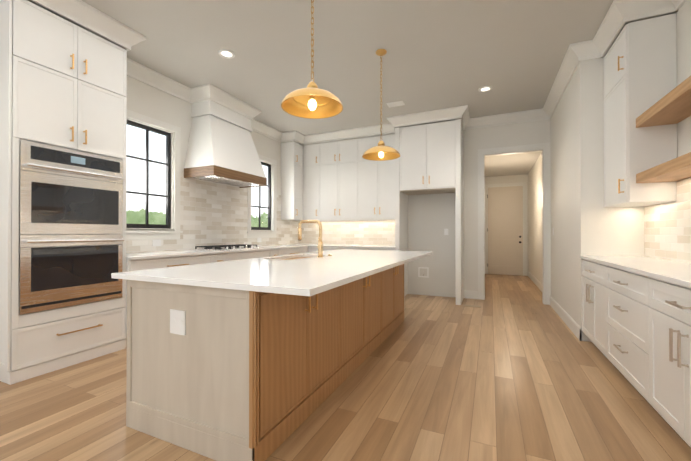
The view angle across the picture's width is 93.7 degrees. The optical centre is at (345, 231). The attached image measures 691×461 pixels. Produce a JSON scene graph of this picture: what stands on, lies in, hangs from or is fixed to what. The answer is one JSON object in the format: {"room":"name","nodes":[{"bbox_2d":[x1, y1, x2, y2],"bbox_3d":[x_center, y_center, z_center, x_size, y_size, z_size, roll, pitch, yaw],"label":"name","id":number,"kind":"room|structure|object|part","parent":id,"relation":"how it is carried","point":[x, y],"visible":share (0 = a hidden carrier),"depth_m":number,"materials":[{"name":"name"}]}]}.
{"room":"kitchen","nodes":[
{"label":"kitchen","id":0,"kind":"room"},
{"bbox_2d":[27,0,658,176],"bbox_3d":[0.318,-1.829,3.736,5.547,0.470,13.320,0,0,24],"label":"ceiling","id":1,"kind":"structure","parent":0,"point":[441,54],"depth_m":3.54,"materials":[{"name":"paint"}]},
{"bbox_2d":[218,49,234,58],"bbox_3d":[-1.323,-1.978,3.605,0.180,0.010,0.180,0,0,24],"label":"recessed light","id":2,"kind":"object","parent":1,"relation":"in","point":[226,53],"visible":0.94,"depth_m":3.60,"materials":[{"name":"beige"}]},
{"bbox_2d":[281,0,342,118],"bbox_3d":[-0.224,-1.405,2.190,0.418,1.168,0.418,0,0,24],"label":"pendant light","id":3,"kind":"object","parent":1,"relation":"hanging from","point":[312,100],"visible":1,"depth_m":2.24,"materials":[{"name":"gold metal"}]},
{"bbox_2d":[362,49,399,160],"bbox_3d":[0.393,-1.399,3.568,0.418,1.168,0.418,0,0,24],"label":"pendant light","id":4,"kind":"object","parent":1,"relation":"hanging from","point":[381,151],"visible":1,"depth_m":3.57,"materials":[{"name":"gold metal"}]},
{"bbox_2d":[386,101,404,107],"bbox_3d":[0.775,-1.969,5.000,0.250,0.014,0.160,0,0,24],"label":"ceiling vent","id":5,"kind":"object","parent":1,"relation":"in","point":[397,103],"visible":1,"depth_m":4.99,"materials":[{"name":"white metal"}]},
{"bbox_2d":[478,86,491,91],"bbox_3d":[1.934,-1.974,4.481,0.180,0.010,0.180,0,0,24],"label":"recessed light","id":6,"kind":"object","parent":1,"relation":"in","point":[485,88],"visible":1,"depth_m":4.48,"materials":[{"name":"beige"}]},
{"bbox_2d":[0,274,690,460],"bbox_3d":[0.318,1.196,3.721,5.547,0.060,13.320,0,0,24],"label":"floor","id":7,"kind":"structure","parent":0,"point":[513,368],"depth_m":2.16,"materials":[{"name":"brown wood"}]},
{"bbox_2d":[0,0,126,384],"bbox_3d":[-2.604,-0.330,2.949,0.606,2.985,0.871,0,0,24],"label":"tall cabinet","id":8,"kind":"object","parent":7,"relation":"on","point":[63,83],"visible":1,"depth_m":2.69,"materials":[{"name":"white paint"}]},
{"bbox_2d":[19,140,123,233],"bbox_3d":[-2.337,-0.345,2.838,0.088,0.730,0.761,0,0,24],"label":"oven","id":9,"kind":"object","parent":8,"relation":"in","point":[64,191],"visible":0.96,"depth_m":2.77,"materials":[{"name":"silver metal"}]},
{"bbox_2d":[19,235,123,314],"bbox_3d":[-2.337,0.333,2.835,0.088,0.614,0.761,0,0,24],"label":"oven","id":10,"kind":"object","parent":8,"relation":"in","point":[58,271],"visible":1,"depth_m":2.77,"materials":[{"name":"silver metal"}]},
{"bbox_2d":[126,254,217,346],"bbox_3d":[-2.202,0.724,3.840,0.607,0.884,1.089,0,0,24],"label":"base cabinet","id":11,"kind":"object","parent":7,"relation":"on","point":[144,264],"depth_m":3.58,"materials":[{"name":"white paint"}]},
{"bbox_2d":[218,253,229,261],"bbox_3d":[-1.949,0.727,4.404,0.607,0.884,0.273,0,0,24],"label":"base cabinet","id":12,"kind":"object","parent":7,"relation":"on","point":[222,257],"depth_m":4.35,"materials":[{"name":"white paint"}]},
{"bbox_2d":[230,249,273,260],"bbox_3d":[-1.702,0.730,4.956,0.607,0.884,1.063,0,0,24],"label":"base cabinet","id":13,"kind":"object","parent":7,"relation":"on","point":[261,253],"depth_m":4.85,"materials":[{"name":"white paint"}]},
{"bbox_2d":[111,249,431,460],"bbox_3d":[-0.122,0.705,3.044,1.340,0.915,3.120,0,0,24],"label":"kitchen island","id":14,"kind":"object","parent":7,"relation":"on","point":[236,375],"depth_m":1.80,"materials":[{"name":"brown wood"}]},
{"bbox_2d":[170,309,185,335],"bbox_3d":[-0.913,0.491,1.762,0.115,0.130,0.008,0,0,24],"label":"outlet","id":15,"kind":"object","parent":14,"relation":"attached to","point":[178,322],"visible":1,"depth_m":1.76,"materials":[{"name":"white plastic"}]},
{"bbox_3d":[-0.122,0.384,3.045,1.340,0.272,3.120,0,0,24],"label":"kitchen island top","id":16,"kind":"part","parent":14,"relation":"part of","materials":[{"name":"white stone"}]},
{"bbox_2d":[298,220,323,257],"bbox_3d":[-0.349,0.065,3.181,0.284,0.365,0.081,0,0,24],"label":"faucet","id":17,"kind":"object","parent":14,"relation":"on","point":[320,248],"visible":1,"depth_m":3.13,"materials":[{"name":"gold metal"}]},
{"bbox_2d":[274,249,281,255],"bbox_3d":[-1.455,0.733,5.508,0.607,0.884,0.273,0,0,24],"label":"base cabinet","id":18,"kind":"object","parent":7,"relation":"on","point":[277,252],"depth_m":5.47,"materials":[{"name":"white paint"}]},
{"bbox_2d":[282,247,307,254],"bbox_3d":[-1.222,0.735,6.027,0.607,0.884,0.990,0,0,24],"label":"base cabinet","id":19,"kind":"object","parent":7,"relation":"on","point":[287,251],"depth_m":5.94,"materials":[{"name":"white paint"}]},
{"bbox_2d":[126,244,313,259],"bbox_3d":[-1.585,0.273,5.191,0.630,0.030,4.054,0,0,24],"label":"countertop","id":20,"kind":"structure","parent":19,"relation":"on","point":[143,255],"depth_m":4.08,"materials":[{"name":"white stone"}]},
{"bbox_2d":[193,244,261,250],"bbox_3d":[-1.742,0.230,4.873,0.490,0.051,0.910,0,0,24],"label":"cooktop","id":21,"kind":"object","parent":20,"relation":"in","point":[223,247],"visible":1,"depth_m":4.67,"materials":[{"name":"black metal"}]},
{"bbox_2d":[309,244,394,248],"bbox_3d":[0.194,0.278,6.272,1.734,0.030,0.627,0,0,24],"label":"countertop","id":22,"kind":"structure","parent":19,"relation":"on","point":[315,245],"depth_m":6.09,"materials":[{"name":"white stone"}]},
{"bbox_2d":[308,247,323,252],"bbox_3d":[-0.445,0.738,6.567,0.408,0.884,0.607,0,0,24],"label":"base cabinet","id":23,"kind":"object","parent":7,"relation":"on","point":[312,249],"depth_m":6.33,"materials":[{"name":"white paint"}]},
{"bbox_2d":[324,247,359,250],"bbox_3d":[0.061,0.737,6.340,0.763,0.884,0.607,0,0,24],"label":"base cabinet","id":24,"kind":"object","parent":7,"relation":"on","point":[325,248],"depth_m":6.12,"materials":[{"name":"white paint"}]},
{"bbox_2d":[360,248,394,250],"bbox_3d":[0.685,0.735,6.061,0.668,0.884,0.607,0,0,24],"label":"base cabinet","id":25,"kind":"object","parent":7,"relation":"on","point":[391,249],"depth_m":5.79,"materials":[{"name":"white paint"}]},
{"bbox_2d":[395,119,463,304],"bbox_3d":[1.473,-0.317,5.682,1.080,2.985,0.664,0,0,24],"label":"tall cabinet","id":26,"kind":"object","parent":7,"relation":"on","point":[429,185],"visible":0.98,"depth_m":5.62,"materials":[{"name":"white paint"}]},
{"bbox_2d":[463,305,480,307],"bbox_3d":[1.994,1.168,5.101,0.260,0.007,0.110,0,0,24],"label":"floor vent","id":27,"kind":"object","parent":7,"relation":"in","point":[472,306],"visible":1,"depth_m":5.07,"materials":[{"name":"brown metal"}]},
{"bbox_2d":[581,259,600,350],"bbox_3d":[2.601,0.720,2.988,0.533,0.884,0.810,0,0,24],"label":"base cabinet","id":28,"kind":"object","parent":7,"relation":"on","point":[590,270],"depth_m":3.09,"materials":[{"name":"white paint"}]},
{"bbox_2d":[580,255,690,287],"bbox_3d":[2.265,0.259,2.257,0.546,0.030,2.424,0,0,24],"label":"countertop","id":29,"kind":"structure","parent":28,"relation":"on","point":[675,272],"depth_m":2.28,"materials":[{"name":"white stone"}]},
{"bbox_2d":[601,264,644,397],"bbox_3d":[2.271,0.717,2.252,0.533,0.884,0.916,0,0,24],"label":"base cabinet","id":30,"kind":"object","parent":7,"relation":"on","point":[636,328],"depth_m":2.35,"materials":[{"name":"white paint"}]},
{"bbox_2d":[645,276,690,447],"bbox_3d":[1.941,0.713,1.515,0.533,0.884,0.810,0,0,24],"label":"base cabinet","id":31,"kind":"object","parent":7,"relation":"on","point":[667,305],"depth_m":1.77,"materials":[{"name":"white paint"}]},
{"bbox_2d":[126,0,690,341],"bbox_3d":[0.318,-0.409,3.729,5.547,3.150,13.320,0,0,24],"label":"wall","id":32,"kind":"structure","parent":0,"point":[584,221],"depth_m":4.02,"materials":[{"name":"paint"}]},
{"bbox_2d":[126,109,182,239],"bbox_3d":[-2.478,-0.665,4.072,0.165,1.525,0.870,0,0,24],"label":"window","id":33,"kind":"structure","parent":32,"relation":"in","point":[141,234],"depth_m":4.23,"materials":[{"name":"black paint"}]},
{"bbox_3d":[-2.497,-0.687,4.081,0.052,1.284,0.634,0,0,24],"label":"window sash","id":34,"kind":"part","parent":33,"relation":"part of","materials":[{"name":"black metal"}]},
{"bbox_2d":[126,177,298,252],"bbox_3d":[-1.870,-0.244,5.321,0.008,1.004,4.053,0,0,24],"label":"tile backsplash","id":35,"kind":"structure","parent":32,"relation":"attached to","point":[211,214],"depth_m":4.97,"materials":[{"name":"beige tile"}]},
{"bbox_2d":[152,239,160,245],"bbox_3d":[-2.398,0.125,4.120,0.006,0.115,0.116,0,0,24],"label":"outlet","id":36,"kind":"object","parent":35,"relation":"attached to","point":[156,242],"visible":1,"depth_m":4.11,"materials":[{"name":"white plastic"}]},
{"bbox_2d":[184,100,266,187],"bbox_3d":[-1.764,-1.361,4.890,0.557,1.230,1.110,0,0,24],"label":"range hood","id":37,"kind":"object","parent":32,"relation":"attached to","point":[221,148],"visible":1,"depth_m":4.59,"materials":[{"name":"white paint"}]},
{"bbox_2d":[247,154,277,237],"bbox_3d":[-1.587,-0.655,6.062,0.165,1.525,0.870,0,0,24],"label":"window","id":38,"kind":"structure","parent":32,"relation":"in","point":[260,233],"depth_m":6.29,"materials":[{"name":"black paint"}]},
{"bbox_3d":[-1.606,-0.678,6.071,0.052,1.284,0.634,0,0,24],"label":"window sash","id":39,"kind":"part","parent":38,"relation":"part of","materials":[{"name":"black metal"}]},
{"bbox_2d":[281,141,302,219],"bbox_3d":[-1.081,-1.027,6.658,0.356,1.555,0.338,0,0,24],"label":"upper cabinet","id":40,"kind":"object","parent":32,"relation":"attached to","point":[292,180],"visible":1,"depth_m":6.53,"materials":[{"name":"white paint"}]},
{"bbox_2d":[295,146,306,220],"bbox_3d":[-0.942,-1.026,6.957,0.366,1.555,0.317,0,0,24],"label":"upper cabinet","id":41,"kind":"object","parent":32,"relation":"attached to","point":[304,147],"depth_m":6.74,"materials":[{"name":"white paint"}]},
{"bbox_2d":[307,144,318,219],"bbox_3d":[-0.621,-1.027,6.813,0.393,1.555,0.317,0,0,24],"label":"upper cabinet","id":42,"kind":"object","parent":32,"relation":"attached to","point":[312,150],"depth_m":6.66,"materials":[{"name":"white paint"}]},
{"bbox_2d":[319,139,362,220],"bbox_3d":[-0.088,-1.028,6.574,0.894,1.555,0.317,0,0,24],"label":"upper cabinet","id":43,"kind":"object","parent":32,"relation":"attached to","point":[344,180],"depth_m":6.42,"materials":[{"name":"white paint"}]},
{"bbox_2d":[298,220,394,244],"bbox_3d":[0.037,0.009,6.684,2.355,0.511,0.008,0,0,24],"label":"tile backsplash","id":44,"kind":"structure","parent":32,"relation":"attached to","point":[361,232],"depth_m":6.64,"materials":[{"name":"beige tile"}]},
{"bbox_2d":[32,0,685,144],"bbox_3d":[-0.514,-1.915,1.879,5.307,0.155,9.250,0,0,24],"label":"crown molding","id":45,"kind":"structure","parent":32,"relation":"attached to","point":[619,14],"depth_m":4.06,"materials":[{"name":"white paint"}]},
{"bbox_2d":[359,134,394,219],"bbox_3d":[0.657,-1.029,6.241,0.857,1.555,0.317,0,0,24],"label":"upper cabinet","id":46,"kind":"object","parent":32,"relation":"attached to","point":[376,178],"depth_m":6.10,"materials":[{"name":"white paint"}]},
{"bbox_2d":[418,267,428,277],"bbox_3d":[1.450,0.752,6.027,0.190,0.190,0.024,0,0,24],"label":"outlet box","id":47,"kind":"object","parent":32,"relation":"attached to","point":[423,271],"visible":1,"depth_m":6.02,"materials":[{"name":"white plastic"}]},
{"bbox_2d":[487,186,522,274],"bbox_3d":[4.424,-0.036,8.992,0.885,2.439,0.110,0,0,24],"label":"hall door","id":48,"kind":"structure","parent":32,"relation":"in","point":[505,230],"depth_m":9.01,"materials":[{"name":"paint"}]},
{"bbox_2d":[478,142,550,304],"bbox_3d":[2.834,-0.133,5.492,1.090,2.615,0.143,0,0,24],"label":"door frame","id":49,"kind":"structure","parent":32,"relation":"attached to","point":[543,148],"depth_m":5.35,"materials":[{"name":"white paint"}]},
{"bbox_2d":[527,271,541,291],"bbox_3d":[4.176,1.112,7.061,0.020,0.140,3.830,0,0,24],"label":"baseboard","id":50,"kind":"structure","parent":32,"relation":"attached to","point":[536,282],"depth_m":7.28,"materials":[{"name":"white paint"}]},
{"bbox_2d":[550,296,581,340],"bbox_3d":[2.901,1.099,4.331,0.016,0.140,1.916,0,0,24],"label":"baseboard","id":51,"kind":"structure","parent":32,"relation":"attached to","point":[575,328],"depth_m":4.01,"materials":[{"name":"white paint"}]},
{"bbox_2d":[603,13,676,206],"bbox_3d":[2.713,-1.040,3.052,0.373,1.565,0.617,0,0,24],"label":"upper cabinet","id":52,"kind":"object","parent":32,"relation":"attached to","point":[640,66],"visible":0.98,"depth_m":2.80,"materials":[{"name":"white paint"}]},
{"bbox_2d":[636,152,690,182],"bbox_3d":[2.265,-0.463,1.921,0.269,0.080,1.805,0,0,24],"label":"shelf","id":53,"kind":"object","parent":32,"relation":"attached to","point":[676,169],"visible":1,"depth_m":2.40,"materials":[{"name":"brown wood"}]},
{"bbox_2d":[636,76,690,127],"bbox_3d":[2.265,-0.943,1.923,0.269,0.080,1.805,0,0,24],"label":"shelf","id":54,"kind":"object","parent":32,"relation":"attached to","point":[673,106],"visible":1,"depth_m":2.42,"materials":[{"name":"brown wood"}]},
{"bbox_2d":[644,178,690,262],"bbox_3d":[2.511,-0.087,2.148,0.008,0.659,2.424,0,0,24],"label":"tile backsplash","id":55,"kind":"structure","parent":32,"relation":"attached to","point":[667,231],"depth_m":2.77,"materials":[{"name":"beige tile"}]},
{"label":"outside","id":56,"kind":"structure","parent":0,"visible":0},
{"bbox_2d":[126,125,267,226],"bbox_3d":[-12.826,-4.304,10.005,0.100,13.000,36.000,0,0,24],"label":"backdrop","id":57,"kind":"structure","parent":56,"point":[133,174],"depth_m":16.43,"materials":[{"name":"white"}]}
]}

